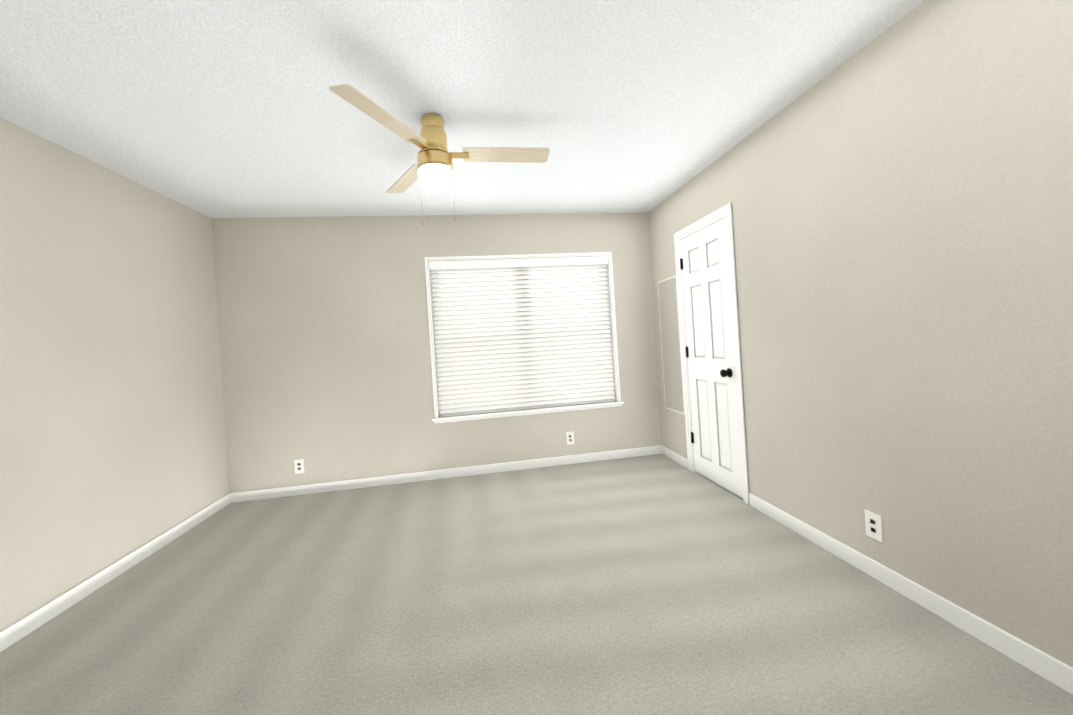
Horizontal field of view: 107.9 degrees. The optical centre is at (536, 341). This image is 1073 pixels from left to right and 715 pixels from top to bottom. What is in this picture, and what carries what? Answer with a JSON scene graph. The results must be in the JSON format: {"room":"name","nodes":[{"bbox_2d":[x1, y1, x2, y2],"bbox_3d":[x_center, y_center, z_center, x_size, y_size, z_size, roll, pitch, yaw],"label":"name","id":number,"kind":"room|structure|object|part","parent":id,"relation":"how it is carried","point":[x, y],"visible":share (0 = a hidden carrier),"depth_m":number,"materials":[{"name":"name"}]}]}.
{"room":"empty bedroom","nodes":[
{"label":"empty bedroom","id":0,"kind":"room"},
{"bbox_2d":[0,117,228,631],"bbox_3d":[-2.462,0.153,1.294,0.160,2.440,4.429,-4,0,-9],"label":"wall","id":1,"kind":"structure","parent":0,"point":[113,449],"depth_m":2.23,"materials":[{"name":"beige paint"}]},
{"bbox_2d":[0,494,230,651],"bbox_3d":[-2.301,1.323,1.306,0.013,0.085,4.096,-4,0,-9],"label":"baseboard","id":2,"kind":"structure","parent":1,"relation":"attached to","point":[12,634],"depth_m":2.16,"materials":[{"name":"white wood"}]},
{"bbox_2d":[211,213,661,492],"bbox_3d":[-0.764,0.036,3.721,3.953,2.440,0.160,-4,0,-9],"label":"wall","id":3,"kind":"structure","parent":0,"point":[324,342],"depth_m":3.52,"materials":[{"name":"beige paint"}]},
{"bbox_2d":[294,459,304,473],"bbox_3d":[-2.080,1.092,3.424,0.076,0.122,0.007,-4,0,-9],"label":"electrical outlet","id":4,"kind":"object","parent":3,"relation":"attached to","point":[299,465],"visible":1,"depth_m":3.42,"materials":[{"name":"white plastic"}]},
{"bbox_2d":[229,445,661,502],"bbox_3d":[-0.676,1.211,3.640,3.953,0.085,0.013,-4,0,-9],"label":"baseboard","id":5,"kind":"structure","parent":3,"relation":"attached to","point":[252,495],"depth_m":3.60,"materials":[{"name":"white wood"}]},
{"bbox_2d":[424,252,620,417],"bbox_3d":[-0.110,-0.094,3.820,1.804,1.487,0.168,-4,0,-9],"label":"window","id":6,"kind":"structure","parent":3,"relation":"in","point":[612,315],"depth_m":3.75,"materials":[{"name":"white"}]},
{"bbox_2d":[429,256,614,416],"bbox_3d":[-0.101,-0.053,3.779,1.730,1.498,0.076,-4,0,-9],"label":"window blinds","id":7,"kind":"object","parent":6,"relation":"attached to","point":[483,371],"visible":0.83,"depth_m":3.78,"materials":[{"name":"white plastic"}]},
{"bbox_2d":[432,401,623,423],"bbox_3d":[-0.059,0.673,3.808,1.850,0.050,0.198,-4,0,-9],"label":"window sill","id":8,"kind":"structure","parent":3,"relation":"attached to","point":[499,414],"depth_m":3.72,"materials":[{"name":"white wood"}]},
{"bbox_2d":[566,431,573,444],"bbox_3d":[0.328,0.937,3.801,0.076,0.122,0.007,-4,0,-9],"label":"electrical outlet","id":9,"kind":"object","parent":3,"relation":"attached to","point":[569,437],"visible":1,"depth_m":3.80,"materials":[{"name":"white plastic"}]},
{"bbox_2d":[0,0,923,217],"bbox_3d":[-0.514,-1.244,1.607,4.273,0.100,4.429,-4,0,-9],"label":"ceiling","id":10,"kind":"structure","parent":0,"point":[224,108],"depth_m":1.83,"materials":[{"name":"white paint"}]},
{"bbox_2d":[329,84,549,224],"bbox_3d":[-0.410,-0.921,2.114,0.980,0.562,1.125,-4,0,-9],"label":"fan","id":11,"kind":"object","parent":10,"relation":"hanging from","point":[432,169],"visible":0.98,"depth_m":2.04,"materials":[{"name":"beige wood"}]},
{"bbox_3d":[-0.538,-0.866,2.094,0.182,0.104,0.182,-4,0,-9],"label":"lamp shade","id":12,"kind":"part","parent":11,"relation":"part of","materials":[{"name":"white glass"}]},
{"bbox_2d":[0,454,1072,714],"bbox_3d":[-0.354,1.291,1.617,4.273,0.100,4.429,-4,0,-9],"label":"floor","id":13,"kind":"structure","parent":0,"point":[658,584],"depth_m":1.73,"materials":[{"name":"carpet"}]},
{"bbox_2d":[647,0,1072,667],"bbox_3d":[1.593,-0.106,1.930,0.160,2.440,4.429,-4,0,-9],"label":"wall","id":14,"kind":"structure","parent":0,"point":[899,194],"depth_m":1.57,"materials":[{"name":"beige paint"}]},
{"bbox_2d":[658,276,684,413],"bbox_3d":[1.249,0.029,3.622,0.013,1.230,0.358,-4,0,-9],"label":"mirror","id":15,"kind":"object","parent":14,"relation":"attached to","point":[671,345],"visible":0.85,"depth_m":3.60,"materials":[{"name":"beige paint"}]},
{"bbox_2d":[661,446,687,468],"bbox_3d":[1.305,1.085,3.695,0.013,0.085,0.491,-4,0,-9],"label":"baseboard","id":16,"kind":"structure","parent":14,"relation":"attached to","point":[676,457],"depth_m":3.66,"materials":[{"name":"white wood"}]},
{"bbox_2d":[680,217,742,497],"bbox_3d":[1.336,0.117,3.064,0.101,1.995,0.626,-4,0,-9],"label":"door","id":17,"kind":"structure","parent":14,"relation":"in","point":[704,265],"depth_m":3.02,"materials":[{"name":"white paint"}]},
{"bbox_2d":[674,203,749,504],"bbox_3d":[1.418,0.081,3.073,0.176,2.081,0.767,-4,0,-9],"label":"door frame","id":18,"kind":"structure","parent":14,"relation":"attached to","point":[717,214],"depth_m":2.75,"materials":[{"name":"white wood"}]},
{"bbox_2d":[865,509,882,542],"bbox_3d":[1.585,0.865,1.836,0.007,0.122,0.076,-4,0,-9],"label":"electrical outlet","id":19,"kind":"object","parent":14,"relation":"attached to","point":[873,523],"visible":1,"depth_m":1.83,"materials":[{"name":"white plastic"}]},
{"bbox_2d":[749,493,1072,694],"bbox_3d":[1.681,1.071,1.290,0.013,0.085,2.807,-4,0,-9],"label":"baseboard","id":20,"kind":"structure","parent":14,"relation":"attached to","point":[1053,670],"depth_m":1.58,"materials":[{"name":"white wood"}]},
{"label":"outside","id":21,"kind":"structure","parent":0,"visible":0},
{"bbox_2d":[439,267,598,339],"bbox_3d":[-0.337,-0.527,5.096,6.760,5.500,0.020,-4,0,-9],"label":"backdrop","id":22,"kind":"structure","parent":21,"point":[513,288],"depth_m":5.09,"materials":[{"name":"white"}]}
]}

